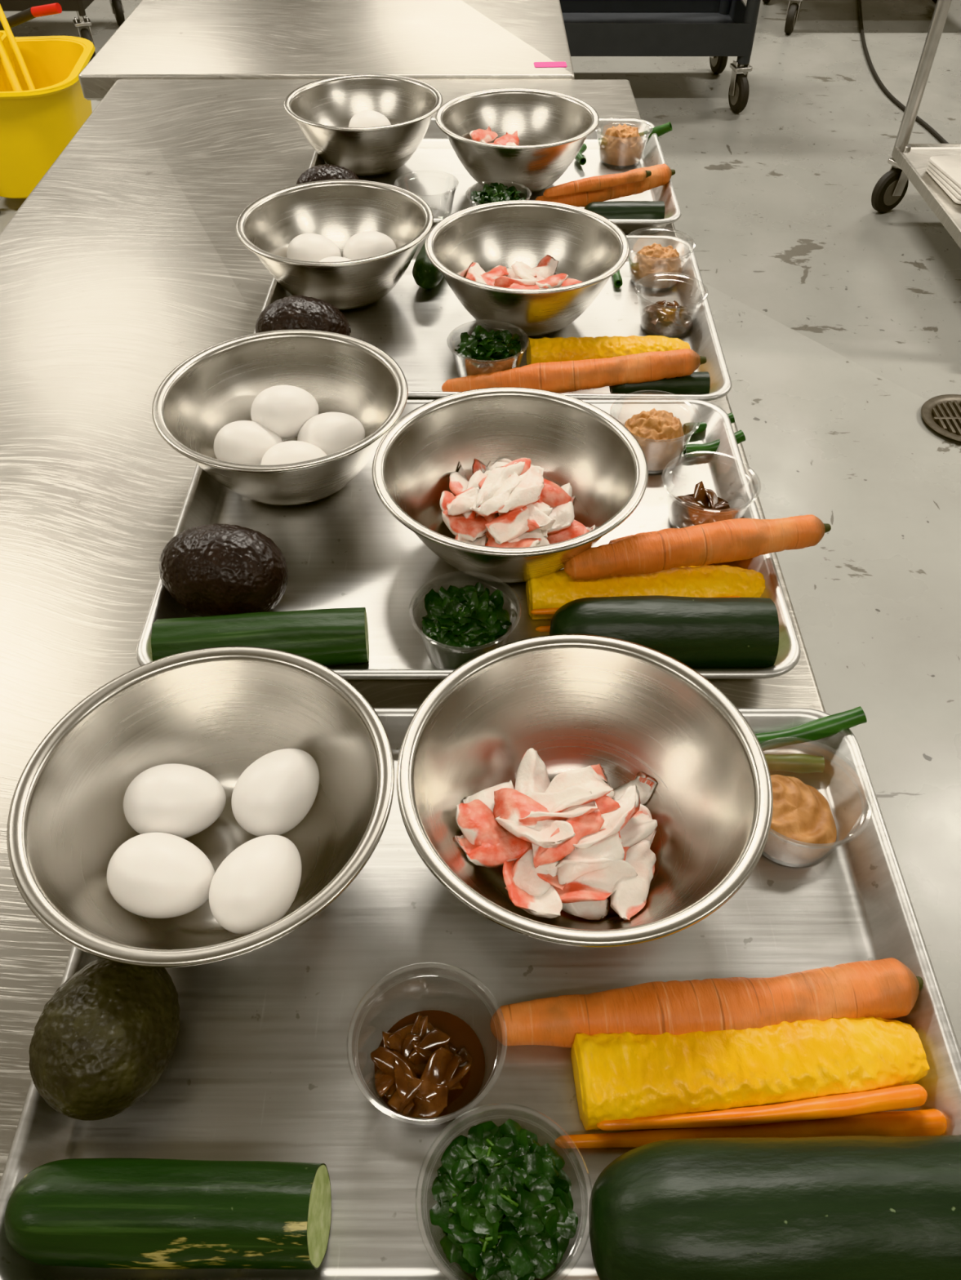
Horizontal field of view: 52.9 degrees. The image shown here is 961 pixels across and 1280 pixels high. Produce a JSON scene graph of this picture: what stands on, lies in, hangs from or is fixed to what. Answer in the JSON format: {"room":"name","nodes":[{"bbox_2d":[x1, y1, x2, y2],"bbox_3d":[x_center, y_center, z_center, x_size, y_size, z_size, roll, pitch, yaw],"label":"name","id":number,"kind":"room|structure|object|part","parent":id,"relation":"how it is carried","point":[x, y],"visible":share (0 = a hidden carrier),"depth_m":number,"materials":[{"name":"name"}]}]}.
{"room":"commercial kitchen","nodes":[
{"label":"commercial kitchen","id":0,"kind":"room"},
{"bbox_2d":[0,0,960,1049],"bbox_3d":[0.500,-1.210,3.101,9.000,0.100,12.000,0,47,0],"label":"floor","id":1,"kind":"structure","parent":0,"point":[837,317],"depth_m":2.69,"materials":[{"name":"paint"}]},
{"bbox_2d":[0,2,95,213],"bbox_3d":[-1.500,-1.804,3.129,0.475,0.671,0.573,-4,47,-4],"label":"bucket","id":2,"kind":"object","parent":1,"relation":"on","point":[43,105],"visible":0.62,"depth_m":3.10,"materials":[{"name":"yellow plastic"}]},
{"bbox_2d":[0,0,124,60],"bbox_3d":[-2.110,-3.118,4.143,0.821,0.980,0.640,0,47,0],"label":"utility cart","id":3,"kind":"object","parent":1,"relation":"on","point":[117,6],"visible":0.79,"depth_m":4.19,"materials":[{"name":"metal"}]},
{"bbox_2d":[0,0,93,10],"bbox_3d":[-2.110,-2.947,4.354,0.780,0.062,0.550,0,47,0],"label":"shelf","id":4,"kind":"object","parent":3,"relation":"attached to","point":[6,5],"depth_m":4.17,"materials":[{"name":"metal"}]},
{"bbox_3d":[-2.110,-3.118,4.143,0.821,0.980,0.640,0,47,0],"label":"frame","id":5,"kind":"part","parent":3,"relation":"part of","materials":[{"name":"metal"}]},
{"bbox_2d":[78,0,574,99],"bbox_3d":[-0.245,-1.253,2.469,0.790,0.884,1.800,0,47,0],"label":"prep table","id":6,"kind":"object","parent":1,"relation":"on","point":[159,39],"visible":0.13,"depth_m":1.64,"materials":[{"name":"metal"}]},
{"bbox_2d":[533,61,566,66],"bbox_3d":[0.113,-0.932,1.564,0.052,0.001,0.024,-2,47,-2],"label":"label","id":7,"kind":"object","parent":6,"relation":"on","point":[562,64],"visible":1,"depth_m":1.56,"materials":[{"name":"pink paper"}]},
{"bbox_2d":[0,79,825,1182],"bbox_3d":[-0.171,0.074,1.234,0.813,0.880,1.815,0,47,0],"label":"prep table","id":8,"kind":"object","parent":1,"relation":"on","point":[126,260],"visible":0.23,"depth_m":0.94,"materials":[{"name":"metal"}]},
{"bbox_2d":[136,399,800,679],"bbox_3d":[-0.009,-0.088,0.766,0.457,0.025,0.330,0,47,0],"label":"sheet pan","id":9,"kind":"object","parent":8,"relation":"on","point":[344,548],"visible":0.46,"depth_m":0.76,"materials":[{"name":"metal"}]},
{"bbox_2d":[158,523,288,616],"bbox_3d":[-0.186,-0.049,0.697,0.096,0.071,0.072,10,48,9],"label":"avocado","id":10,"kind":"object","parent":9,"relation":"on","point":[215,569],"visible":0.94,"depth_m":0.67,"materials":[{"name":"brown food"}]},
{"bbox_2d":[151,607,368,666],"bbox_3d":[-0.150,0.001,0.668,0.143,0.041,0.042,-4,47,-3],"label":"cucumber","id":11,"kind":"object","parent":9,"relation":"on","point":[331,636],"visible":0.76,"depth_m":0.65,"materials":[{"name":"green food"}]},
{"bbox_2d":[151,328,408,505],"bbox_3d":[-0.159,-0.170,0.800,0.202,0.080,0.202,-9,48,-9],"label":"steel mixing bowl","id":12,"kind":"object","parent":9,"relation":"on","point":[216,387],"visible":0.88,"depth_m":0.82,"materials":[{"name":"silver metal"}]},
{"bbox_2d":[213,420,283,465],"bbox_3d":[-0.193,-0.161,0.807,0.058,0.045,0.045,-6,47,-6],"label":"egg","id":13,"kind":"object","parent":12,"relation":"in","point":[239,442],"visible":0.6,"depth_m":0.79,"materials":[{"name":"white food"}]},
{"bbox_2d":[250,385,318,439],"bbox_3d":[-0.165,-0.192,0.816,0.057,0.045,0.046,-12,48,-11],"label":"egg","id":14,"kind":"object","parent":12,"relation":"in","point":[283,410],"visible":0.83,"depth_m":0.80,"materials":[{"name":"white food"}]},
{"bbox_2d":[260,440,327,465],"bbox_3d":[-0.151,-0.141,0.790,0.057,0.044,0.044,-8,48,-8],"label":"egg","id":15,"kind":"object","parent":12,"relation":"in","point":[288,451],"visible":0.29,"depth_m":0.77,"materials":[{"name":"white food"}]},
{"bbox_2d":[297,412,364,455],"bbox_3d":[-0.126,-0.170,0.818,0.058,0.045,0.045,-12,48,-11],"label":"egg","id":16,"kind":"object","parent":12,"relation":"in","point":[332,433],"visible":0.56,"depth_m":0.80,"materials":[{"name":"white food"}]},
{"bbox_2d":[412,570,518,669],"bbox_3d":[-0.011,-0.009,0.674,0.077,0.046,0.077,-22,51,-19],"label":"cup","id":17,"kind":"object","parent":9,"relation":"on","point":[463,624],"visible":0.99,"depth_m":0.66,"materials":[{"name":"clear plastic"}]},
{"bbox_2d":[372,386,648,582],"bbox_3d":[0.021,-0.103,0.738,0.202,0.080,0.202,-9,48,-9],"label":"steel mixing bowl","id":18,"kind":"object","parent":9,"relation":"on","point":[575,442],"visible":0.74,"depth_m":0.76,"materials":[{"name":"silver metal"}]},
{"bbox_2d":[439,457,595,547],"bbox_3d":[0.026,-0.107,0.749,0.114,0.063,0.121,-8,48,-7],"label":"crab","id":19,"kind":"object","parent":18,"relation":"in","point":[505,503],"visible":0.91,"depth_m":0.73},
{"bbox_2d":[535,626,550,631],"bbox_3d":[0.119,-0.011,0.699,0.159,0.009,0.010,-3,47,-2],"label":"stick","id":20,"kind":"object","parent":9,"relation":"on","point":[540,628],"visible":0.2,"depth_m":0.69,"materials":[{"name":"orange food"}]},
{"bbox_2d":[530,595,740,614],"bbox_3d":[0.113,-0.024,0.696,0.155,0.010,0.010,-3,47,-3],"label":"stick","id":21,"kind":"object","parent":9,"relation":"on","point":[543,611],"visible":0.18,"depth_m":0.69,"materials":[{"name":"food"}]},
{"bbox_2d":[525,564,764,619],"bbox_3d":[0.124,-0.039,0.717,0.178,0.024,0.038,-2,47,-2],"label":"radish","id":22,"kind":"object","parent":9,"relation":"on","point":[557,588],"visible":0.59,"depth_m":0.71,"materials":[{"name":"yellow food"}]},
{"bbox_2d":[564,514,831,579],"bbox_3d":[0.158,-0.069,0.705,0.200,0.031,0.030,-7,47,-7],"label":"carrot","id":23,"kind":"object","parent":22,"relation":"on","point":[736,539],"visible":1,"depth_m":0.69,"materials":[{"name":"orange food"}]},
{"bbox_2d":[612,391,698,471],"bbox_3d":[0.148,-0.177,0.834,0.077,0.042,0.077,0,47,0],"label":"cup","id":24,"kind":"object","parent":9,"relation":"on","point":[660,434],"visible":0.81,"depth_m":0.82,"materials":[{"name":"clear plastic"}]},
{"bbox_2d":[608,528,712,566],"bbox_3d":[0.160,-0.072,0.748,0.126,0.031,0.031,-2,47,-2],"label":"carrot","id":25,"kind":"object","parent":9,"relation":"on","point":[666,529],"visible":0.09,"depth_m":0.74,"materials":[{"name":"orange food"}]},
{"bbox_2d":[549,595,778,668],"bbox_3d":[0.123,-0.005,0.668,0.152,0.051,0.053,0,47,0],"label":"zucchini","id":26,"kind":"object","parent":9,"relation":"on","point":[698,633],"visible":0.75,"depth_m":0.65,"materials":[{"name":"green food"}]},
{"bbox_2d":[683,412,734,435],"bbox_3d":[0.205,-0.194,0.866,0.045,0.017,0.011,-8,47,-7],"label":"scallion","id":27,"kind":"object","parent":9,"relation":"on","point":[687,427],"visible":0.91,"depth_m":0.86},
{"bbox_2d":[662,451,757,528],"bbox_3d":[0.181,-0.111,0.773,0.077,0.042,0.077,0,47,0],"label":"cup","id":28,"kind":"object","parent":9,"relation":"on","point":[704,506],"visible":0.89,"depth_m":0.78,"materials":[{"name":"clear plastic"}]},
{"bbox_2d":[682,430,745,457],"bbox_3d":[0.204,-0.171,0.843,0.054,0.020,0.013,-8,48,-8],"label":"scallion","id":29,"kind":"object","parent":9,"relation":"on","point":[704,449],"visible":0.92,"depth_m":0.84,"materials":[{"name":"green food"}]},
{"bbox_2d":[0,707,960,1279],"bbox_3d":[0.010,0.172,0.523,0.457,0.025,0.330,0,47,0],"label":"sheet pan","id":30,"kind":"object","parent":8,"relation":"on","point":[276,1041],"visible":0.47,"depth_m":0.51,"materials":[{"name":"metal"}]},
{"bbox_2d":[28,957,179,1120],"bbox_3d":[-0.182,0.192,0.475,0.065,0.066,0.080,9,48,9],"label":"avocado","id":31,"kind":"object","parent":30,"relation":"on","point":[107,1035],"visible":0.83,"depth_m":0.45,"materials":[{"name":"green food"}]},
{"bbox_2d":[4,1158,331,1270],"bbox_3d":[-0.139,0.255,0.430,0.141,0.042,0.044,1,47,1],"label":"cucumber","id":32,"kind":"object","parent":30,"relation":"on","point":[152,1214],"visible":1,"depth_m":0.41,"materials":[{"name":"green food"}]},
{"bbox_2d":[6,645,395,967],"bbox_3d":[-0.147,0.104,0.545,0.202,0.080,0.202,9,48,9],"label":"steel mixing bowl","id":33,"kind":"object","parent":30,"relation":"on","point":[217,711],"visible":0.63,"depth_m":0.56,"materials":[{"name":"silver metal"}]},
{"bbox_2d":[106,832,214,918],"bbox_3d":[-0.176,0.131,0.534,0.058,0.046,0.046,17,49,15],"label":"egg","id":34,"kind":"object","parent":33,"relation":"in","point":[151,875],"visible":0.93,"depth_m":0.52,"materials":[{"name":"white food"}]},
{"bbox_2d":[123,763,226,838],"bbox_3d":[-0.179,0.095,0.568,0.058,0.045,0.045,-7,47,-6],"label":"egg","id":35,"kind":"object","parent":33,"relation":"in","point":[182,801],"visible":0.93,"depth_m":0.55,"materials":[{"name":"white food"}]},
{"bbox_2d":[208,835,301,935],"bbox_3d":[-0.123,0.134,0.531,0.045,0.045,0.057,15,49,14],"label":"egg","id":36,"kind":"object","parent":33,"relation":"in","point":[257,883],"visible":0.96,"depth_m":0.51,"materials":[{"name":"white food"}]},
{"bbox_2d":[231,748,319,836],"bbox_3d":[-0.121,0.090,0.574,0.046,0.045,0.057,15,49,14],"label":"egg","id":37,"kind":"object","parent":33,"relation":"in","point":[277,791],"visible":0.96,"depth_m":0.56,"materials":[{"name":"white food"}]},
{"bbox_2d":[360,1009,499,1125],"bbox_3d":[-0.026,0.205,0.478,0.077,0.042,0.077,0,47,0],"label":"sauce","id":38,"kind":"object","parent":30,"relation":"on","point":[429,1066],"visible":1,"depth_m":0.48,"materials":[{"name":"brown food"}]},
{"bbox_2d":[429,1119,577,1279],"bbox_3d":[0.010,0.253,0.430,0.077,0.046,0.077,36,57,29],"label":"herbs","id":39,"kind":"object","parent":30,"relation":"on","point":[504,1207],"visible":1,"depth_m":0.42,"materials":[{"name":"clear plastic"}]},
{"bbox_2d":[395,634,773,946],"bbox_3d":[0.056,0.097,0.552,0.202,0.080,0.202,9,48,9],"label":"steel mixing bowl","id":40,"kind":"object","parent":30,"relation":"on","point":[628,708],"visible":0.64,"depth_m":0.57,"materials":[{"name":"silver metal"}]},
{"bbox_2d":[454,747,657,920],"bbox_3d":[0.046,0.111,0.555,0.121,0.049,0.108,0,47,0],"label":"crab","id":41,"kind":"object","parent":40,"relation":"in","point":[571,842],"visible":1,"depth_m":0.54},
{"bbox_2d":[489,957,923,1048],"bbox_3d":[0.119,0.193,0.500,0.229,0.037,0.036,-4,47,-4],"label":"carrot","id":42,"kind":"object","parent":30,"relation":"on","point":[886,988],"visible":0.94,"depth_m":0.49,"materials":[{"name":"orange food"}]},
{"bbox_2d":[570,1016,929,1130],"bbox_3d":[0.135,0.211,0.482,0.175,0.026,0.044,-4,47,-3],"label":"radish","id":43,"kind":"object","parent":30,"relation":"on","point":[626,1075],"visible":0.99,"depth_m":0.47,"materials":[{"name":"yellow food"}]},
{"bbox_2d":[554,1108,946,1148],"bbox_3d":[0.131,0.238,0.467,0.191,0.012,0.012,-3,47,-1],"label":"stick","id":44,"kind":"object","parent":30,"relation":"on","point":[926,1122],"visible":0.75,"depth_m":0.46,"materials":[{"name":"orange food"}]},
{"bbox_2d":[596,1084,927,1130],"bbox_3d":[0.136,0.227,0.463,0.160,0.015,0.011,-4,47,-4],"label":"stick","id":45,"kind":"object","parent":30,"relation":"on","point":[912,1095],"visible":1,"depth_m":0.46,"materials":[{"name":"orange food"}]},
{"bbox_2d":[588,1135,960,1279],"bbox_3d":[0.133,0.252,0.415,0.173,0.070,0.070,-1,47,-1],"label":"zucchini","id":46,"kind":"object","parent":30,"relation":"on","point":[851,1207],"visible":1,"depth_m":0.39,"materials":[{"name":"green food"}]},
{"bbox_2d":[764,753,824,773],"bbox_3d":[0.189,0.078,0.615,0.057,0.012,0.013,1,47,1],"label":"scallion","id":47,"kind":"object","parent":30,"relation":"on","point":[802,763],"visible":0.68,"depth_m":0.61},
{"bbox_2d":[754,706,866,751],"bbox_3d":[0.204,0.058,0.617,0.081,0.031,0.013,-5,47,-5],"label":"scallion","id":48,"kind":"object","parent":30,"relation":"on","point":[828,726],"visible":0.71,"depth_m":0.61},
{"bbox_2d":[763,737,861,864],"bbox_3d":[0.188,0.101,0.575,0.077,0.042,0.077,0,47,0],"label":"cup","id":49,"kind":"object","parent":30,"relation":"on","point":[802,830],"visible":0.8,"depth_m":0.57,"materials":[{"name":"clear plastic"}]},
{"bbox_2d":[253,234,731,401],"bbox_3d":[0.006,-0.333,0.994,0.457,0.025,0.330,1,47,1],"label":"sheet pan","id":50,"kind":"object","parent":8,"relation":"on","point":[412,323],"visible":0.29,"depth_m":1.00,"materials":[{"name":"metal"}]},
{"bbox_2d":[255,294,351,335],"bbox_3d":[-0.171,-0.297,0.931,0.094,0.067,0.069,-4,47,-4],"label":"avocado","id":51,"kind":"object","parent":50,"relation":"on","point":[292,312],"visible":0.54,"depth_m":0.90,"materials":[{"name":"brown food"}]},
{"bbox_2d":[235,179,433,310],"bbox_3d":[-0.149,-0.405,1.019,0.202,0.080,0.202,9,48,9],"label":"steel mixing bowl","id":52,"kind":"object","parent":50,"relation":"on","point":[335,210],"visible":0.84,"depth_m":1.03,"materials":[{"name":"silver metal"}]},
{"bbox_2d":[286,232,341,262],"bbox_3d":[-0.180,-0.416,1.045,0.058,0.045,0.045,-6,47,-6],"label":"egg","id":53,"kind":"object","parent":52,"relation":"in","point":[308,246],"visible":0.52,"depth_m":1.03,"materials":[{"name":"white food"}]},
{"bbox_2d":[318,256,351,262],"bbox_3d":[-0.149,-0.379,1.014,0.057,0.044,0.044,-4,47,-4],"label":"egg","id":54,"kind":"object","parent":52,"relation":"in","point":[331,259],"visible":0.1,"depth_m":1.00,"materials":[{"name":"white food"}]},
{"bbox_2d":[342,231,395,260],"bbox_3d":[-0.120,-0.420,1.050,0.059,0.046,0.046,-12,48,-11],"label":"egg","id":55,"kind":"object","parent":52,"relation":"in","point":[365,244],"visible":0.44,"depth_m":1.03,"materials":[{"name":"white food"}]},
{"bbox_2d":[412,241,443,288],"bbox_3d":[-0.054,-0.410,1.056,0.034,0.035,0.072,7,47,7],"label":"cucumber","id":56,"kind":"object","parent":50,"relation":"on","point":[425,275],"visible":0.58,"depth_m":1.03,"materials":[{"name":"green food"}]},
{"bbox_2d":[447,324,528,377],"bbox_3d":[0.007,-0.267,0.916,0.077,0.045,0.077,3,47,2],"label":"cup","id":57,"kind":"object","parent":50,"relation":"on","point":[482,351],"visible":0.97,"depth_m":0.90,"materials":[{"name":"clear plastic"}]},
{"bbox_2d":[424,200,629,336],"bbox_3d":[0.046,-0.365,0.983,0.202,0.080,0.202,-9,48,-9],"label":"steel mixing bowl","id":58,"kind":"object","parent":50,"relation":"on","point":[588,246],"visible":0.91,"depth_m":1.00,"materials":[{"name":"silver metal"}]},
{"bbox_2d":[465,254,581,288],"bbox_3d":[0.046,-0.370,1.009,0.104,0.038,0.110,-30,54,-25],"label":"crab","id":59,"kind":"object","parent":58,"relation":"in","point":[521,275],"visible":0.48,"depth_m":1.00},
{"bbox_2d":[441,348,706,392],"bbox_3d":[0.084,-0.244,0.889,0.241,0.048,0.031,1,47,1],"label":"carrot","id":60,"kind":"object","parent":50,"relation":"on","point":[573,375],"visible":0.8,"depth_m":0.88,"materials":[{"name":"orange food"}]},
{"bbox_2d":[526,335,689,364],"bbox_3d":[0.125,-0.282,0.944,0.158,0.024,0.036,-2,47,-2],"label":"radish","id":61,"kind":"object","parent":50,"relation":"on","point":[544,349],"visible":0.52,"depth_m":0.93,"materials":[{"name":"yellow food"}]},
{"bbox_2d":[613,269,622,287],"bbox_3d":[0.150,-0.410,1.071,0.010,0.010,0.060,1,47,1],"label":"scallion","id":62,"kind":"object","parent":50,"relation":"on","point":[617,279],"visible":0.44,"depth_m":1.05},
{"bbox_2d":[608,371,710,394],"bbox_3d":[0.166,-0.237,0.900,0.092,0.026,0.026,-1,47,-1],"label":"zucchini","id":63,"kind":"object","parent":50,"relation":"on","point":[698,382],"visible":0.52,"depth_m":0.89,"materials":[{"name":"green food"}]},
{"bbox_2d":[626,231,694,288],"bbox_3d":[0.193,-0.414,1.055,0.077,0.042,0.077,0,47,0],"label":"cup","id":64,"kind":"object","parent":50,"relation":"on","point":[660,267],"visible":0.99,"depth_m":1.04,"materials":[{"name":"clear plastic"}]},
{"bbox_2d":[634,276,707,336],"bbox_3d":[0.192,-0.339,0.987,0.074,0.040,0.074,0,47,0],"label":"cup","id":65,"kind":"object","parent":50,"relation":"on","point":[660,317],"visible":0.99,"depth_m":0.98,"materials":[{"name":"clear plastic"}]},
{"bbox_2d":[308,117,681,234],"bbox_3d":[0.010,-0.599,1.242,0.457,0.025,0.330,0,47,0],"label":"sheet pan","id":66,"kind":"object","parent":8,"relation":"on","point":[428,172],"visible":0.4,"depth_m":1.26,"materials":[{"name":"metal"}]},
{"bbox_2d":[296,164,359,184],"bbox_3d":[-0.185,-0.551,1.177,0.083,0.053,0.054,-13,48,-12],"label":"avocado","id":67,"kind":"object","parent":66,"relation":"on","point":[325,171],"visible":0.25,"depth_m":1.16,"materials":[{"name":"black food"}]},
{"bbox_2d":[283,73,442,175],"bbox_3d":[-0.149,-0.660,1.257,0.202,0.080,0.202,9,48,9],"label":"steel mixing bowl","id":68,"kind":"object","parent":66,"relation":"on","point":[323,109],"visible":0.95,"depth_m":1.25,"materials":[{"name":"silver metal"}]},
{"bbox_2d":[348,110,391,127],"bbox_3d":[-0.147,-0.681,1.287,0.057,0.044,0.044,-8,48,-8],"label":"egg","id":69,"kind":"object","parent":68,"relation":"in","point":[364,118],"visible":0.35,"depth_m":1.27,"materials":[{"name":"white food"}]},
{"bbox_2d":[394,174,458,213],"bbox_3d":[-0.064,-0.529,1.163,0.077,0.042,0.077,0,47,0],"label":"cup","id":70,"kind":"object","parent":66,"relation":"on","point":[452,175],"visible":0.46,"depth_m":1.15,"materials":[{"name":"clear plastic"}]},
{"bbox_2d":[465,182,531,206],"bbox_3d":[0.021,-0.509,1.140,0.077,0.047,0.077,-9,48,-9],"label":"cup","id":71,"kind":"object","parent":66,"relation":"on","point":[493,192],"visible":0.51,"depth_m":1.13,"materials":[{"name":"clear plastic"}]},
{"bbox_2d":[435,88,599,194],"bbox_3d":[0.045,-0.618,1.218,0.202,0.080,0.202,-9,48,-9],"label":"steel mixing bowl","id":72,"kind":"object","parent":66,"relation":"on","point":[553,127],"visible":0.94,"depth_m":1.22,"materials":[{"name":"silver metal"}]},
{"bbox_2d":[469,125,519,145],"bbox_3d":[0.024,-0.634,1.251,0.071,0.040,0.076,-11,48,-10],"label":"crab","id":73,"kind":"object","parent":72,"relation":"in","point":[486,135],"visible":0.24,"depth_m":1.25},
{"bbox_2d":[574,142,586,164],"bbox_3d":[0.134,-0.651,1.294,0.017,0.012,0.058,4,47,4],"label":"scallion","id":74,"kind":"object","parent":66,"relation":"on","point":[580,157],"visible":0.8,"depth_m":1.28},
{"bbox_2d":[542,168,651,197],"bbox_3d":[0.140,-0.549,1.160,0.134,0.022,0.016,-8,48,-8],"label":"carrot","id":75,"kind":"object","parent":66,"relation":"on","point":[610,180],"visible":1,"depth_m":1.16,"materials":[{"name":"orange food"}]},
{"bbox_2d":[535,163,675,207],"bbox_3d":[0.154,-0.555,1.185,0.182,0.038,0.030,-15,49,-13],"label":"carrot","id":76,"kind":"object","parent":66,"relation":"on","point":[661,174],"visible":0.67,"depth_m":1.18,"materials":[{"name":"orange food"}]},
{"bbox_2d":[595,120,653,165],"bbox_3d":[0.188,-0.660,1.283,0.077,0.044,0.077,0,47,0],"label":"cup","id":77,"kind":"object","parent":66,"relation":"on","point":[620,145],"visible":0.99,"depth_m":1.27,"materials":[{"name":"clear plastic"}]},
{"bbox_2d":[583,200,664,219],"bbox_3d":[0.170,-0.511,1.156,0.096,0.027,0.026,-1,47,-1],"label":"zucchini","id":78,"kind":"object","parent":66,"relation":"on","point":[640,210],"visible":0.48,"depth_m":1.14,"materials":[{"name":"green food"}]},
{"bbox_2d":[638,121,671,140],"bbox_3d":[0.228,-0.689,1.314,0.063,0.034,0.013,14,49,13],"label":"scallion","id":79,"kind":"object","parent":66,"relation":"on","point":[660,130],"visible":0.59,"depth_m":1.30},
{"bbox_2d":[559,0,760,112],"bbox_3d":[0.605,-2.597,3.725,0.912,0.880,0.606,0,47,0],"label":"utility cart","id":80,"kind":"object","parent":1,"relation":"on","point":[718,30],"visible":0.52,"depth_m":3.73,"materials":[{"name":"grey plastic"}]},
{"bbox_2d":[559,0,756,56],"bbox_3d":[0.605,-2.485,3.875,0.890,0.112,0.520,0,47,0],"label":"shelf","id":81,"kind":"object","parent":80,"relation":"attached to","point":[593,28],"depth_m":3.72,"materials":[{"name":"grey plastic"}]},
{"bbox_3d":[0.605,-2.597,3.725,0.912,0.880,0.606,0,47,0],"label":"frame","id":82,"kind":"part","parent":80,"relation":"part of","materials":[{"name":"grey plastic"}]},
{"bbox_2d":[762,0,937,34],"bbox_3d":[1.900,-3.650,4.159,0.945,1.680,0.644,0,47,0],"label":"storage rack","id":83,"kind":"object","parent":1,"relation":"on","point":[793,11],"visible":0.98,"depth_m":4.52,"materials":[{"name":"metal"}]},
{"bbox_2d":[857,0,947,142],"bbox_3d":[1.954,-2.456,4.184,0.659,0.015,3.044,-6,47,-6],"label":"power cable","id":84,"kind":"object","parent":1,"relation":"on","point":[927,126],"visible":0.88,"depth_m":4.07,"materials":[{"name":"rubber"}]},
{"bbox_2d":[871,0,960,248],"bbox_3d":[1.643,-1.681,2.289,0.704,1.730,1.065,0,47,0],"label":"rack","id":85,"kind":"object","parent":1,"relation":"on","point":[909,161],"visible":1,"depth_m":3.01,"materials":[{"name":"metal"}]},
{"bbox_2d":[891,142,960,248],"bbox_3d":[1.643,-1.228,2.796,0.615,0.034,1.010,0,47,0],"label":"shelf","id":86,"kind":"object","parent":85,"relation":"attached to","point":[913,158],"depth_m":2.98,"materials":[{"name":"silver metal"}]},
{"bbox_2d":[925,154,960,204],"bbox_3d":[1.575,-1.392,2.906,0.398,0.047,0.290,-2,47,-2],"label":"trays","id":87,"kind":"object","parent":85,"relation":"on","point":[944,170],"visible":1,"depth_m":2.90,"materials":[{"name":"plastic"}]},
{"bbox_2d":[920,394,960,441],"bbox_3d":[1.205,-0.548,2.404,0.212,0.016,0.212,0,47,0],"label":"floor drain","id":88,"kind":"object","parent":1,"relation":"on","point":[942,413],"visible":1,"depth_m":2.41,"materials":[{"name":"metal"}]}
]}

